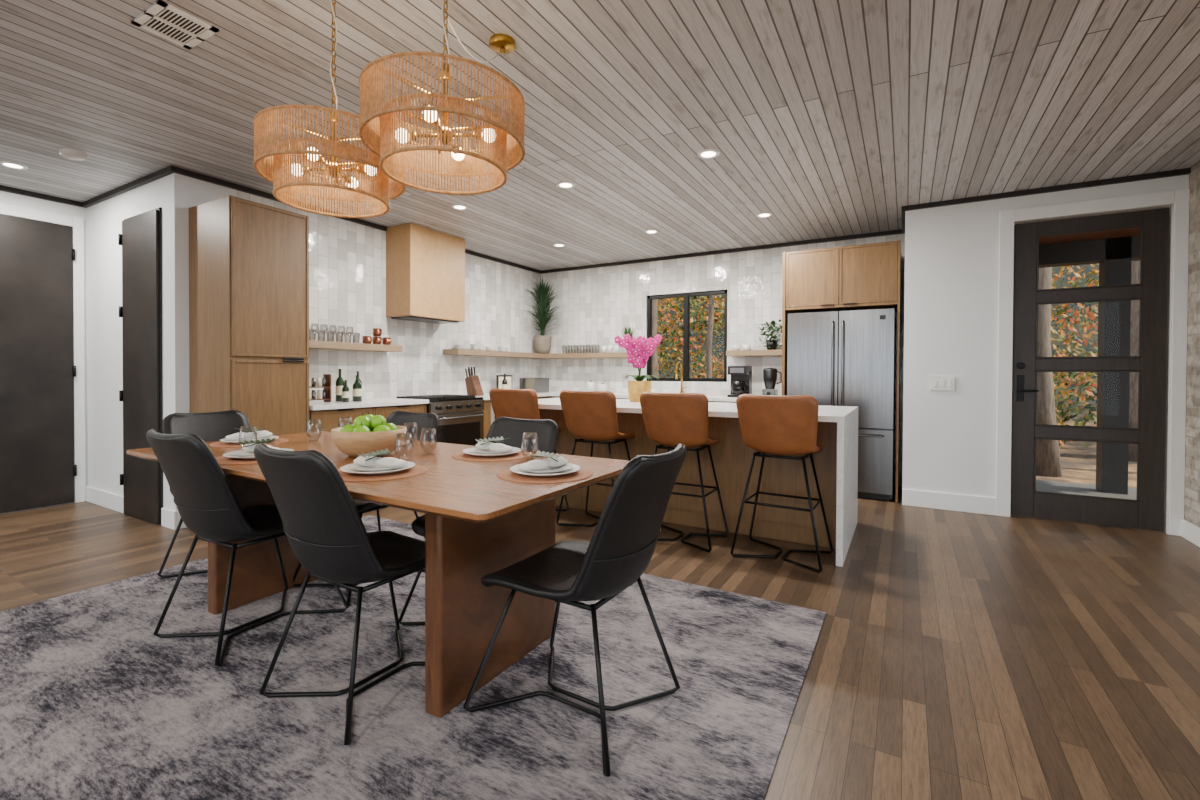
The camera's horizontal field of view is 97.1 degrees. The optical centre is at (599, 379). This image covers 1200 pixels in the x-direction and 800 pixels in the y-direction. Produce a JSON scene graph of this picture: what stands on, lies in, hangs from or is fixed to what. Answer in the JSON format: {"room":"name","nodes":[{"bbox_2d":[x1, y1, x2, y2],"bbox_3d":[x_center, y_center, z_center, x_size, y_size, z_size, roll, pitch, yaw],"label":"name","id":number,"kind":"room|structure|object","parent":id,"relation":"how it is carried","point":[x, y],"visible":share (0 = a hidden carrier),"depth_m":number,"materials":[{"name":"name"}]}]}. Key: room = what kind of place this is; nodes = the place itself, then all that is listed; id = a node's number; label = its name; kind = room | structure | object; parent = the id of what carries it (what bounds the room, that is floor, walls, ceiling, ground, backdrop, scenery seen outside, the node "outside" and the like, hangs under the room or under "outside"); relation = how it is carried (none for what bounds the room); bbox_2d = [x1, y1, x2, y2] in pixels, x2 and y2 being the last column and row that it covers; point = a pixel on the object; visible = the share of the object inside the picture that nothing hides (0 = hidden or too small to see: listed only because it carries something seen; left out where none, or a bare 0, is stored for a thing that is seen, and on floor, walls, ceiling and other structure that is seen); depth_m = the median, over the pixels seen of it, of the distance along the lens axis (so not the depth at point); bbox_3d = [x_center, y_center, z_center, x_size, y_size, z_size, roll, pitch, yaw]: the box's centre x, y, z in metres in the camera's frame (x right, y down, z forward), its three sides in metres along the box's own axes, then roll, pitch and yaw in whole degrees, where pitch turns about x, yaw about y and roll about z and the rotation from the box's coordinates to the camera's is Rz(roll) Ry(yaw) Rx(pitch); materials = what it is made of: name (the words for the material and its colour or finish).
{"room":"dining room","nodes":[
{"label":"dining room","id":0,"kind":"room"},
{"bbox_2d":[0,191,87,513],"bbox_3d":[-6.237,-0.225,2.444,0.150,2.740,6.000,1,1,30],"label":"wall","id":1,"kind":"structure","parent":0,"point":[5,197],"depth_m":4.76,"materials":[{"name":"white paint"}]},
{"bbox_2d":[0,214,76,513],"bbox_3d":[-4.949,-0.127,4.425,0.098,2.490,0.857,1,1,30],"label":"door","id":2,"kind":"structure","parent":1,"relation":"in","point":[38,469],"depth_m":4.58,"materials":[{"name":"black wood"}]},
{"bbox_2d":[0,202,85,502],"bbox_3d":[-4.995,-0.172,4.424,0.022,2.600,1.030,1,1,30],"label":"trim","id":3,"kind":"structure","parent":1,"relation":"attached to","point":[77,223],"depth_m":4.82,"materials":[{"name":"white paint"}]},
{"bbox_2d":[0,185,86,207],"bbox_3d":[-6.185,-1.573,2.328,0.030,0.040,5.870,1,1,30],"label":"trim","id":4,"kind":"structure","parent":1,"relation":"attached to","point":[2,188],"depth_m":4.61,"materials":[{"name":"brown wood"}]},
{"bbox_2d":[86,177,166,507],"bbox_3d":[-4.011,-0.239,4.548,1.600,2.740,0.130,1,1,30],"label":"wall","id":5,"kind":"structure","parent":0,"point":[104,219],"depth_m":4.64,"materials":[{"name":"white paint"}]},
{"bbox_2d":[86,486,123,512],"bbox_3d":[-4.366,1.058,4.679,0.840,0.140,0.018,1,1,30],"label":"baseboard","id":6,"kind":"structure","parent":5,"relation":"attached to","point":[106,499],"depth_m":4.67,"materials":[{"name":"white paint"}]},
{"bbox_2d":[83,165,175,206],"bbox_3d":[-3.954,-1.587,4.412,1.750,0.040,0.030,1,1,30],"label":"trim","id":7,"kind":"structure","parent":5,"relation":"attached to","point":[171,169],"depth_m":4.32,"materials":[{"name":"brown wood"}]},
{"bbox_2d":[118,207,162,524],"bbox_3d":[-3.709,-0.100,4.270,0.675,2.470,0.052,1,1,30],"label":"door","id":8,"kind":"structure","parent":5,"relation":"in","point":[140,239],"depth_m":4.24,"materials":[{"name":"black wood"}]},
{"bbox_2d":[161,508,176,529],"bbox_3d":[-3.310,1.069,4.070,0.218,0.140,0.018,1,1,30],"label":"baseboard","id":9,"kind":"structure","parent":5,"relation":"attached to","point":[168,517],"depth_m":4.05,"materials":[{"name":"white paint"}]},
{"bbox_2d":[165,173,539,510],"bbox_3d":[-2.091,-0.249,6.124,0.150,2.740,4.780,1,1,30],"label":"wall","id":10,"kind":"structure","parent":0,"point":[347,259],"depth_m":5.46,"materials":[{"name":"white tile"}]},
{"bbox_2d":[175,167,386,230],"bbox_3d":[-2.735,-1.587,4.804,0.030,0.040,1.870,1,1,30],"label":"trim","id":11,"kind":"structure","parent":10,"relation":"attached to","point":[180,171],"depth_m":4.41,"materials":[{"name":"brown wood"}]},
{"bbox_2d":[309,340,401,351],"bbox_3d":[-2.467,-0.316,5.071,0.249,0.065,1.200,1,1,30],"label":"floating shelf","id":12,"kind":"object","parent":10,"relation":"attached to","point":[325,345],"visible":0.56,"depth_m":5.05,"materials":[{"name":"brown wood"}]},
{"bbox_2d":[309,323,359,342],"bbox_3d":[-2.552,-0.429,4.874,0.171,0.164,0.688,1,1,30],"label":"glasses","id":13,"kind":"object","parent":12,"relation":"on","point":[326,332],"visible":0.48,"depth_m":4.96,"materials":[{"name":"clear glass"}]},
{"bbox_2d":[362,328,391,344],"bbox_3d":[-2.253,-0.434,5.379,0.115,0.164,0.313,1,1,30],"label":"mugs","id":14,"kind":"object","parent":12,"relation":"on","point":[377,332],"visible":0.83,"depth_m":5.35,"materials":[{"name":"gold metal"}]},
{"bbox_2d":[386,223,464,323],"bbox_3d":[-1.917,-1.132,5.878,0.379,0.964,0.780,1,1,30],"label":"range hood","id":15,"kind":"object","parent":10,"relation":"attached to","point":[425,267],"visible":1,"depth_m":5.63,"materials":[{"name":"brown wood"}]},
{"bbox_2d":[465,249,540,273],"bbox_3d":[-1.377,-1.607,7.155,0.030,0.040,1.960,1,1,30],"label":"trim","id":16,"kind":"structure","parent":10,"relation":"attached to","point":[466,250],"depth_m":7.20,"materials":[{"name":"brown wood"}]},
{"bbox_2d":[443,349,627,358],"bbox_3d":[-0.657,-0.327,6.756,1.699,0.065,1.949,1,1,30],"label":"floating shelf","id":17,"kind":"object","parent":10,"relation":"attached to","point":[464,352],"visible":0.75,"depth_m":7.14,"materials":[{"name":"brown wood"}]},
{"bbox_2d":[455,344,507,351],"bbox_3d":[-1.488,-0.403,6.756,0.200,0.078,0.920,1,1,30],"label":"stacked dishes","id":18,"kind":"object","parent":17,"relation":"on","point":[471,346],"visible":0.87,"depth_m":6.60,"materials":[{"name":"white ceramic"}]},
{"bbox_2d":[524,278,565,353],"bbox_3d":[-0.792,-0.955,7.607,0.575,1.168,0.582,1,1,30],"label":"dracaena","id":19,"kind":"object","parent":17,"relation":"on","point":[542,343],"visible":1,"depth_m":7.69,"materials":[{"name":"plant"}]},
{"bbox_2d":[562,344,599,352],"bbox_3d":[-0.272,-0.427,7.521,0.572,0.119,0.152,1,1,30],"label":"tumbler","id":20,"kind":"object","parent":17,"relation":"on","point":[592,344],"visible":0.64,"depth_m":7.50,"materials":[{"name":"clear glass"}]},
{"bbox_2d":[601,345,618,352],"bbox_3d":[0.141,-0.412,7.236,0.276,0.099,0.076,1,1,30],"label":"mugs","id":21,"kind":"object","parent":17,"relation":"on","point":[610,347],"visible":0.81,"depth_m":7.21,"materials":[{"name":"ceramic"}]},
{"bbox_2d":[0,0,1199,270],"bbox_3d":[-1.420,-1.647,2.249,8.660,0.150,10.800,1,1,30],"label":"ceiling","id":22,"kind":"structure","parent":0,"point":[828,118],"depth_m":2.97,"materials":[{"name":"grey wood"}]},
{"bbox_2d":[0,161,27,169],"bbox_3d":[-4.391,-1.600,3.965,0.156,0.008,0.156,1,1,30],"label":"recessed light","id":23,"kind":"object","parent":22,"relation":"in","point":[14,165],"visible":1,"depth_m":3.96,"materials":[{"name":"white paint"}]},
{"bbox_2d":[59,148,86,160],"bbox_3d":[-3.715,-1.579,3.736,0.140,0.040,0.140,1,1,30],"label":"smoke detector","id":24,"kind":"object","parent":22,"relation":"attached to","point":[75,155],"visible":1,"depth_m":3.71,"materials":[{"name":"white plastic"}]},
{"bbox_2d":[131,0,218,49],"bbox_3d":[-1.889,-1.570,2.359,0.280,0.009,0.220,1,1,30],"label":"ceiling air vent","id":25,"kind":"object","parent":22,"relation":"in","point":[162,19],"depth_m":2.35,"materials":[{"name":"white metal"}]},
{"bbox_2d":[253,0,405,217],"bbox_3d":[-1.063,-1.137,2.117,0.539,0.864,0.539,1,1,30],"label":"rattan pendant light","id":26,"kind":"object","parent":22,"relation":"hanging from","point":[273,157],"visible":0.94,"depth_m":1.95,"materials":[{"name":"beige wicker"}]},
{"bbox_2d":[359,0,524,194],"bbox_3d":[-0.571,-1.133,2.014,0.539,0.864,0.962,0,1,-12],"label":"rattan pendant light","id":27,"kind":"object","parent":22,"relation":"hanging from","point":[389,137],"visible":1,"depth_m":1.70,"materials":[{"name":"beige wicker"}]},
{"bbox_2d":[556,181,574,188],"bbox_3d":[-0.279,-1.586,4.327,0.156,0.008,0.156,1,1,30],"label":"recessed light","id":28,"kind":"object","parent":22,"relation":"in","point":[563,184],"visible":1,"depth_m":4.31,"materials":[{"name":"white paint"}]},
{"bbox_2d":[697,149,719,158],"bbox_3d":[0.759,-1.575,3.705,0.156,0.008,0.156,1,1,30],"label":"recessed light","id":29,"kind":"object","parent":22,"relation":"in","point":[707,153],"visible":1,"depth_m":3.69,"materials":[{"name":"white paint"}]},
{"bbox_2d":[0,486,1199,799],"bbox_3d":[-1.433,1.218,2.282,8.660,0.100,10.800,1,1,30],"label":"floor","id":30,"kind":"structure","parent":0,"point":[957,655],"depth_m":2.44,"materials":[{"name":"brown wood"}]},
{"bbox_2d":[189,195,308,435],"bbox_3d":[-2.751,-0.090,4.186,0.643,2.459,0.580,1,1,30],"label":"pantry cabinet","id":31,"kind":"object","parent":30,"relation":"on","point":[249,260],"visible":0.76,"depth_m":3.98,"materials":[{"name":"brown wood"}]},
{"bbox_2d":[309,398,428,431],"bbox_3d":[-2.301,0.668,4.966,0.658,0.929,1.200,1,1,30],"label":"base cabinet","id":32,"kind":"object","parent":30,"relation":"on","point":[329,414],"visible":0.27,"depth_m":4.64,"materials":[{"name":"brown wood"}]},
{"bbox_2d":[309,374,330,401],"bbox_3d":[-2.541,0.080,4.701,0.100,0.250,0.272,1,1,30],"label":"spice rack","id":33,"kind":"object","parent":32,"relation":"on","point":[326,381],"visible":0.63,"depth_m":4.77,"materials":[{"name":"brown wood"}]},
{"bbox_2d":[335,369,343,401],"bbox_3d":[-2.387,0.053,4.866,0.074,0.299,0.074,1,1,30],"label":"wine bottle","id":34,"kind":"object","parent":32,"relation":"on","point":[339,381],"visible":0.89,"depth_m":4.84,"materials":[{"name":"green glass"}]},
{"bbox_2d":[342,380,348,401],"bbox_3d":[-2.286,0.104,4.762,0.062,0.199,0.062,1,1,30],"label":"wine bottle","id":35,"kind":"object","parent":32,"relation":"on","point":[345,389],"visible":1,"depth_m":4.74,"materials":[{"name":"green glass"}]},
{"bbox_2d":[352,375,361,400],"bbox_3d":[-2.258,0.083,4.931,0.082,0.239,0.082,1,1,30],"label":"wine bottle","id":36,"kind":"object","parent":32,"relation":"on","point":[357,387],"visible":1,"depth_m":4.90,"materials":[{"name":"green glass"}]},
{"bbox_2d":[0,515,825,799],"bbox_3d":[-1.186,1.166,2.173,3.535,0.008,3.160,1,1,30],"label":"area rug","id":37,"kind":"object","parent":30,"relation":"on","point":[95,705],"visible":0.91,"depth_m":1.91,"materials":[{"name":"grey carpet"}]},
{"bbox_2d":[158,410,251,577],"bbox_3d":[-2.185,0.673,3.139,0.676,0.946,0.526,1,1,30],"label":"dining chair","id":38,"kind":"object","parent":37,"relation":"on","point":[209,426],"visible":0.2,"depth_m":3.25,"materials":[{"name":"black leather"}]},
{"bbox_2d":[146,429,348,665],"bbox_3d":[-1.633,0.683,2.462,0.526,0.946,0.676,1,1,28],"label":"dining chair","id":39,"kind":"object","parent":37,"relation":"on","point":[205,500],"visible":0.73,"depth_m":2.22,"materials":[{"name":"black leather"}]},
{"bbox_2d":[254,443,424,744],"bbox_3d":[-0.882,0.691,2.017,0.526,0.946,0.676,1,1,31],"label":"dining chair","id":40,"kind":"object","parent":37,"relation":"on","point":[323,526],"visible":0.9,"depth_m":1.77,"materials":[{"name":"black leather"}]},
{"bbox_2d":[293,411,438,605],"bbox_3d":[-1.321,0.677,3.084,0.526,0.946,0.676,1,1,30],"label":"dining chair","id":41,"kind":"object","parent":37,"relation":"on","point":[428,421],"visible":0.23,"depth_m":3.25,"materials":[{"name":"black leather"}]},
{"bbox_2d":[126,431,628,716],"bbox_3d":[-1.127,0.764,2.583,2.440,0.787,1.065,1,1,30],"label":"dining table","id":42,"kind":"object","parent":37,"relation":"on","point":[479,523],"visible":0.57,"depth_m":2.05,"materials":[{"name":"brown wood"}]},
{"bbox_2d":[216,456,257,463],"bbox_3d":[-1.608,0.367,2.502,0.380,0.004,0.380,1,1,30],"label":"placemat","id":43,"kind":"object","parent":42,"relation":"on","point":[221,460],"visible":0.16,"depth_m":2.37,"materials":[{"name":"fabric"}]},
{"bbox_2d":[223,448,293,458],"bbox_3d":[-1.608,0.352,2.502,0.284,0.026,0.284,1,1,30],"label":"dinner plate","id":44,"kind":"object","parent":43,"relation":"on","point":[241,454],"visible":0.33,"depth_m":2.46,"materials":[{"name":"white ceramic"}]},
{"bbox_2d":[238,438,280,452],"bbox_3d":[-1.603,0.318,2.508,0.177,0.061,0.208,0,1,-23],"label":"folded napkin","id":45,"kind":"object","parent":44,"relation":"on","point":[249,447],"visible":0.44,"depth_m":2.49,"materials":[{"name":"white fabric"}]},
{"bbox_2d":[209,438,288,446],"bbox_3d":[-1.998,0.360,3.027,0.380,0.004,0.380,1,1,30],"label":"placemat","id":46,"kind":"object","parent":42,"relation":"on","point":[278,441],"visible":0.47,"depth_m":2.96,"materials":[{"name":"fabric"}]},
{"bbox_2d":[220,436,278,443],"bbox_3d":[-1.997,0.344,3.027,0.284,0.026,0.284,1,1,30],"label":"dinner plate","id":47,"kind":"object","parent":46,"relation":"on","point":[267,437],"visible":0.48,"depth_m":2.96,"materials":[{"name":"white ceramic"}]},
{"bbox_2d":[225,427,272,439],"bbox_3d":[-2.004,0.310,3.031,0.208,0.061,0.177,0,1,-23],"label":"folded napkin","id":48,"kind":"object","parent":47,"relation":"on","point":[260,434],"visible":0.93,"depth_m":3.02,"materials":[{"name":"white fabric"}]},
{"bbox_2d":[331,426,406,456],"bbox_3d":[-1.127,0.305,2.594,0.340,0.128,0.340,1,1,30],"label":"wooden fruit bowl","id":49,"kind":"object","parent":42,"relation":"on","point":[352,444],"visible":0.76,"depth_m":2.46,"materials":[{"name":"brown wood"}]},
{"bbox_2d":[340,412,397,431],"bbox_3d":[-1.127,0.247,2.593,0.264,0.173,0.238,1,1,30],"label":"apples","id":50,"kind":"object","parent":49,"relation":"in","point":[367,423],"visible":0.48,"depth_m":2.54,"materials":[{"name":"food"}]},
{"bbox_2d":[338,465,427,481],"bbox_3d":[-0.899,0.374,2.151,0.380,0.004,0.380,1,1,30],"label":"placemat","id":51,"kind":"object","parent":42,"relation":"on","point":[417,469],"visible":0.44,"depth_m":2.06,"materials":[{"name":"fabric"}]},
{"bbox_2d":[340,461,414,474],"bbox_3d":[-0.899,0.359,2.150,0.284,0.026,0.284,1,1,30],"label":"dinner plate","id":52,"kind":"object","parent":51,"relation":"on","point":[350,468],"visible":0.79,"depth_m":2.10,"materials":[{"name":"white ceramic"}]},
{"bbox_2d":[353,449,406,467],"bbox_3d":[-0.896,0.325,2.157,0.177,0.061,0.208,0,1,-34],"label":"folded napkin","id":53,"kind":"object","parent":52,"relation":"on","point":[367,460],"visible":1,"depth_m":2.12,"materials":[{"name":"white fabric"}]},
{"bbox_2d":[452,451,530,460],"bbox_3d":[-0.531,0.371,2.608,0.380,0.004,0.380,1,1,30],"label":"placemat","id":54,"kind":"object","parent":42,"relation":"on","point":[460,456],"visible":0.56,"depth_m":2.51,"materials":[{"name":"fabric"}]},
{"bbox_2d":[463,447,520,456],"bbox_3d":[-0.531,0.355,2.608,0.284,0.026,0.284,1,1,30],"label":"dinner plate","id":55,"kind":"object","parent":54,"relation":"on","point":[476,451],"visible":0.81,"depth_m":2.55,"materials":[{"name":"white ceramic"}]},
{"bbox_2d":[475,436,511,451],"bbox_3d":[-0.525,0.322,2.613,0.177,0.061,0.208,0,1,-12],"label":"folded napkin","id":56,"kind":"object","parent":55,"relation":"on","point":[484,445],"visible":0.99,"depth_m":2.57,"materials":[{"name":"white fabric"}]},
{"bbox_2d":[497,468,592,483],"bbox_3d":[-0.219,0.378,2.128,0.380,0.004,0.380,1,1,30],"label":"placemat","id":57,"kind":"object","parent":42,"relation":"on","point":[508,475],"visible":0.56,"depth_m":2.04,"materials":[{"name":"fabric"}]},
{"bbox_2d":[510,463,580,476],"bbox_3d":[-0.219,0.362,2.127,0.284,0.026,0.284,1,1,30],"label":"dinner plate","id":58,"kind":"object","parent":57,"relation":"on","point":[566,468],"visible":0.78,"depth_m":2.10,"materials":[{"name":"white ceramic"}]},
{"bbox_2d":[519,450,567,470],"bbox_3d":[-0.225,0.328,2.132,0.208,0.061,0.177,0,1,-13],"label":"folded napkin","id":59,"kind":"object","parent":58,"relation":"on","point":[552,461],"visible":0.99,"depth_m":2.11,"materials":[{"name":"white fabric"}]},
{"bbox_2d":[399,417,557,624],"bbox_3d":[-0.559,0.685,2.644,0.526,0.946,0.676,1,1,30],"label":"dining chair","id":60,"kind":"object","parent":37,"relation":"on","point":[513,429],"visible":0.26,"depth_m":2.85,"materials":[{"name":"black leather"}]},
{"bbox_2d":[463,444,686,776],"bbox_3d":[-0.058,0.696,1.892,0.676,0.946,0.526,1,1,32],"label":"dining chair","id":61,"kind":"object","parent":37,"relation":"on","point":[621,547],"visible":1,"depth_m":1.71,"materials":[{"name":"black leather"}]},
{"bbox_2d":[396,394,483,445],"bbox_3d":[-1.769,0.644,5.808,0.720,0.925,0.776,1,1,30],"label":"range","id":62,"kind":"object","parent":30,"relation":"on","point":[461,417],"visible":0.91,"depth_m":5.65,"materials":[{"name":"metal"}]},
{"bbox_2d":[489,388,568,510],"bbox_3d":[-0.628,0.609,4.545,0.568,1.073,0.489,1,1,31],"label":"bar stool","id":63,"kind":"object","parent":30,"relation":"on","point":[512,403],"visible":0.42,"depth_m":4.33,"materials":[{"name":"leather"}]},
{"bbox_2d":[556,390,635,526],"bbox_3d":[-0.004,0.616,4.186,0.568,1.073,0.490,1,1,32],"label":"bar stool","id":64,"kind":"object","parent":30,"relation":"on","point":[588,415],"visible":0.96,"depth_m":4.01,"materials":[{"name":"leather"}]},
{"bbox_2d":[459,391,736,440],"bbox_3d":[0.180,0.664,6.272,3.648,0.929,1.963,1,1,30],"label":"base cabinet","id":65,"kind":"object","parent":30,"relation":"on","point":[551,394],"visible":0.02,"depth_m":6.13,"materials":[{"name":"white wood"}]},
{"bbox_2d":[465,367,483,395],"bbox_3d":[-1.498,0.020,6.316,0.208,0.341,0.120,1,1,30],"label":"knife block","id":66,"kind":"object","parent":65,"relation":"on","point":[473,385],"visible":0.98,"depth_m":6.28,"materials":[{"name":"brown wood"}]},
{"bbox_2d":[496,375,511,388],"bbox_3d":[-1.276,0.063,7.089,0.023,0.240,0.300,1,1,30],"label":"framed sign","id":67,"kind":"object","parent":65,"relation":"on","point":[499,378],"visible":0.43,"depth_m":7.02,"materials":[{"name":"black plastic"}]},
{"bbox_2d":[520,378,548,392],"bbox_3d":[-0.914,0.080,7.399,0.260,0.203,0.340,1,1,30],"label":"toaster","id":68,"kind":"object","parent":65,"relation":"on","point":[540,385],"visible":0.89,"depth_m":7.28,"materials":[{"name":"metal"}]},
{"bbox_2d":[587,381,606,390],"bbox_3d":[-0.044,0.100,7.255,0.294,0.171,0.123,1,1,23],"label":"canisters","id":69,"kind":"object","parent":65,"relation":"on","point":[591,385],"visible":0.77,"depth_m":7.23,"materials":[{"name":"white ceramic"}]},
{"bbox_2d":[675,361,686,392],"bbox_3d":[1.019,-0.013,6.657,0.097,0.422,0.221,1,1,30],"label":"gooseneck faucet","id":70,"kind":"object","parent":65,"relation":"on","point":[679,362],"visible":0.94,"depth_m":6.72,"materials":[{"name":"gold metal"}]},
{"bbox_2d":[727,366,751,396],"bbox_3d":[1.637,0.026,6.180,0.237,0.360,0.260,1,1,30],"label":"drip coffee maker","id":71,"kind":"object","parent":65,"relation":"on","point":[741,376],"visible":0.9,"depth_m":6.11,"materials":[{"name":"black plastic"}]},
{"bbox_2d":[762,368,781,395],"bbox_3d":[1.944,0.040,5.977,0.206,0.340,0.165,1,1,30],"label":"blender","id":72,"kind":"object","parent":65,"relation":"on","point":[769,374],"visible":0.91,"depth_m":5.93,"materials":[{"name":"metal"}]},
{"bbox_2d":[491,398,857,566],"bbox_3d":[0.556,0.681,4.506,2.870,0.939,1.150,1,1,30],"label":"kitchen island","id":73,"kind":"object","parent":30,"relation":"on","point":[836,464],"visible":0.48,"depth_m":3.96,"materials":[{"name":"white stone"}]},
{"bbox_2d":[614,334,661,401],"bbox_3d":[0.367,-0.105,4.880,0.399,0.620,0.400,0,1,-20],"label":"potted orchid","id":74,"kind":"object","parent":73,"relation":"on","point":[638,352],"visible":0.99,"depth_m":4.82,"materials":[{"name":"pink plant"}]},
{"bbox_2d":[640,391,728,551],"bbox_3d":[0.594,0.622,3.840,0.568,1.073,0.489,1,1,29],"label":"bar stool","id":75,"kind":"object","parent":30,"relation":"on","point":[671,420],"visible":0.97,"depth_m":3.66,"materials":[{"name":"leather"}]},
{"bbox_2d":[730,394,832,572],"bbox_3d":[1.199,0.629,3.491,0.568,1.073,0.490,1,1,32],"label":"bar stool","id":76,"kind":"object","parent":30,"relation":"on","point":[786,426],"visible":1,"depth_m":3.33,"materials":[{"name":"leather"}]},
{"bbox_2d":[781,240,900,501],"bbox_3d":[2.536,-0.083,5.562,1.060,2.459,0.810,1,1,30],"label":"tall cabinet","id":77,"kind":"object","parent":30,"relation":"on","point":[862,276],"visible":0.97,"depth_m":5.20,"materials":[{"name":"brown wood"}]},
{"bbox_2d":[787,308,895,500],"bbox_3d":[2.511,0.234,5.509,0.955,1.810,0.851,1,1,30],"label":"refrigerator","id":78,"kind":"object","parent":30,"relation":"on","point":[836,358],"visible":0.62,"depth_m":5.10,"materials":[{"name":"metal"}]},
{"bbox_2d":[540,233,904,486],"bbox_3d":[1.202,-0.243,6.897,4.780,2.740,0.150,1,1,30],"label":"wall","id":79,"kind":"structure","parent":0,"point":[598,303],"depth_m":7.05,"materials":[{"name":"tile"}]},
{"bbox_2d":[647,290,726,381],"bbox_3d":[1.128,-0.549,6.913,1.110,1.150,0.070,1,1,30],"label":"window","id":80,"kind":"structure","parent":79,"relation":"in","point":[686,318],"depth_m":6.88,"materials":[{"name":"black metal"}]},
{"bbox_2d":[541,229,901,273],"bbox_3d":[1.162,-1.592,6.803,4.720,0.040,0.030,1,1,30],"label":"trim","id":81,"kind":"structure","parent":79,"relation":"attached to","point":[892,232],"depth_m":6.49,"materials":[{"name":"brown wood"}]},
{"bbox_2d":[726,350,781,356],"bbox_3d":[1.872,-0.311,6.277,0.700,0.065,0.249,1,1,30],"label":"floating shelf","id":82,"kind":"object","parent":79,"relation":"attached to","point":[733,353],"visible":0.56,"depth_m":6.18,"materials":[{"name":"brown wood"}]},
{"bbox_2d":[758,320,781,349],"bbox_3d":[2.004,-0.519,6.172,0.336,0.353,0.288,1,1,30],"label":"pothos","id":83,"kind":"object","parent":82,"relation":"on","point":[771,344],"visible":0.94,"depth_m":6.14,"materials":[{"name":"green plant"}]},
{"bbox_2d":[902,174,1188,533],"bbox_3d":[3.909,-0.208,4.826,1.980,2.740,1.030,1,1,30],"label":"wall","id":84,"kind":"structure","parent":0,"point":[952,251],"depth_m":4.66,"materials":[{"name":"white paint"}]},
{"bbox_2d":[930,376,954,390],"bbox_3d":[3.050,0.035,4.718,0.185,0.130,0.017,1,1,30],"label":"switch plate","id":85,"kind":"object","parent":84,"relation":"attached to","point":[940,383],"visible":1,"depth_m":4.71,"materials":[{"name":"white plastic"}]},
{"bbox_2d":[902,489,995,514],"bbox_3d":[3.084,1.085,4.708,0.695,0.150,0.018,1,1,30],"label":"baseboard","id":86,"kind":"structure","parent":84,"relation":"attached to","point":[917,498],"depth_m":4.69,"materials":[{"name":"white paint"}]},
{"bbox_2d":[905,168,1190,210],"bbox_3d":[3.584,-1.554,4.389,1.830,0.040,0.030,1,1,30],"label":"trim","id":87,"kind":"structure","parent":84,"relation":"attached to","point":[1185,171],"depth_m":4.31,"materials":[{"name":"brown wood"}]},
{"bbox_2d":[1010,207,1168,530],"bbox_3d":[3.907,-0.075,4.261,0.931,2.468,0.111,1,1,30],"label":"door","id":88,"kind":"structure","parent":84,"relation":"in","point":[1146,512],"depth_m":4.23,"materials":[{"name":"brown wood"}]},
{"bbox_2d":[996,189,1189,535],"bbox_3d":[3.880,-0.126,4.235,1.134,2.590,0.021,1,1,30],"label":"trim","id":89,"kind":"structure","parent":84,"relation":"attached to","point":[1180,199],"depth_m":4.10,"materials":[{"name":"white paint"}]},
{"bbox_2d":[1039,227,1140,244],"bbox_3d":[5.406,-1.518,4.995,4.060,0.130,2.520,1,1,30],"label":"porch roof","id":90,"kind":"structure","parent":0,"point":[1132,231],"depth_m":5.41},
{"bbox_2d":[1184,161,1199,526],"bbox_3d":[2.038,-0.158,-0.243,0.150,2.740,9.620,1,1,30],"label":"wall","id":91,"kind":"structure","parent":0,"point":[1192,440],"depth_m":3.86,"materials":[{"name":"brick"}]},
{"bbox_2d":[1181,519,1199,546],"bbox_3d":[4.029,1.114,3.400,0.020,0.130,1.300,1,1,30],"label":"baseboard","id":92,"kind":"structure","parent":91,"relation":"attached to","point":[1190,532],"depth_m":3.83,"materials":[{"name":"white paint"}]},
{"label":"outside","id":93,"kind":"structure","parent":0,"visible":0},
{"bbox_2d":[657,264,1136,487],"bbox_3d":[8.045,-10.371,13.739,80.000,23.400,60.000,1,1,30],"label":"outdoor backdrop","id":94,"kind":"structure","parent":93,"point":[1078,461],"depth_m":19.30,"materials":[{"name":"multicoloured plant"}]},
{"bbox_2d":[652,299,658,377],"bbox_3d":[1.405,-3.119,11.038,3.148,9.009,1.305,0,1,-20],"label":"trunk","id":95,"kind":"object","parent":94,"relation":"on","point":[654,301],"visible":0.08,"depth_m":11.47,"materials":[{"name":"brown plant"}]},
{"bbox_2d":[706,295,714,377],"bbox_3d":[2.362,-3.123,11.959,2.540,9.007,2.698,0,1,-5],"label":"trunk","id":96,"kind":"object","parent":94,"relation":"on","point":[711,297],"visible":0.09,"depth_m":11.70,"materials":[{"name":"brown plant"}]},
{"bbox_2d":[657,264,1135,447],"bbox_3d":[7.408,-3.364,16.029,26.295,10.075,15.104,1,1,30],"label":"autumn foliage","id":97,"kind":"object","parent":94,"relation":"on","point":[696,314],"visible":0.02,"depth_m":13.05,"materials":[{"name":"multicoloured plant"}]},
{"bbox_2d":[1035,267,1061,476],"bbox_3d":[6.827,-3.050,7.116,1.690,9.013,3.203,1,1,30],"label":"trunk","id":98,"kind":"object","parent":94,"relation":"on","point":[1048,462],"visible":0.12,"depth_m":7.37,"materials":[{"name":"brown plant"}]},
{"bbox_2d":[1036,480,1136,499],"bbox_3d":[5.294,1.303,4.853,4.060,0.230,2.120,1,1,30],"label":"floor","id":99,"kind":"structure","parent":94,"relation":"on","point":[1041,485],"depth_m":5.67,"materials":[{"name":"concrete"}]},
{"bbox_2d":[1039,236,1140,494],"bbox_3d":[5.630,-0.137,5.409,4.060,2.640,0.200,1,1,30],"label":"porch post","id":100,"kind":"object","parent":99,"relation":"on","point":[1114,256],"visible":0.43,"depth_m":5.49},
{"bbox_2d":[1128,260,1139,461],"bbox_3d":[9.265,-3.053,8.556,1.342,9.010,3.175,1,1,21],"label":"trunk","id":101,"kind":"object","parent":94,"relation":"on","point":[1135,265],"visible":0.03,"depth_m":8.66,"materials":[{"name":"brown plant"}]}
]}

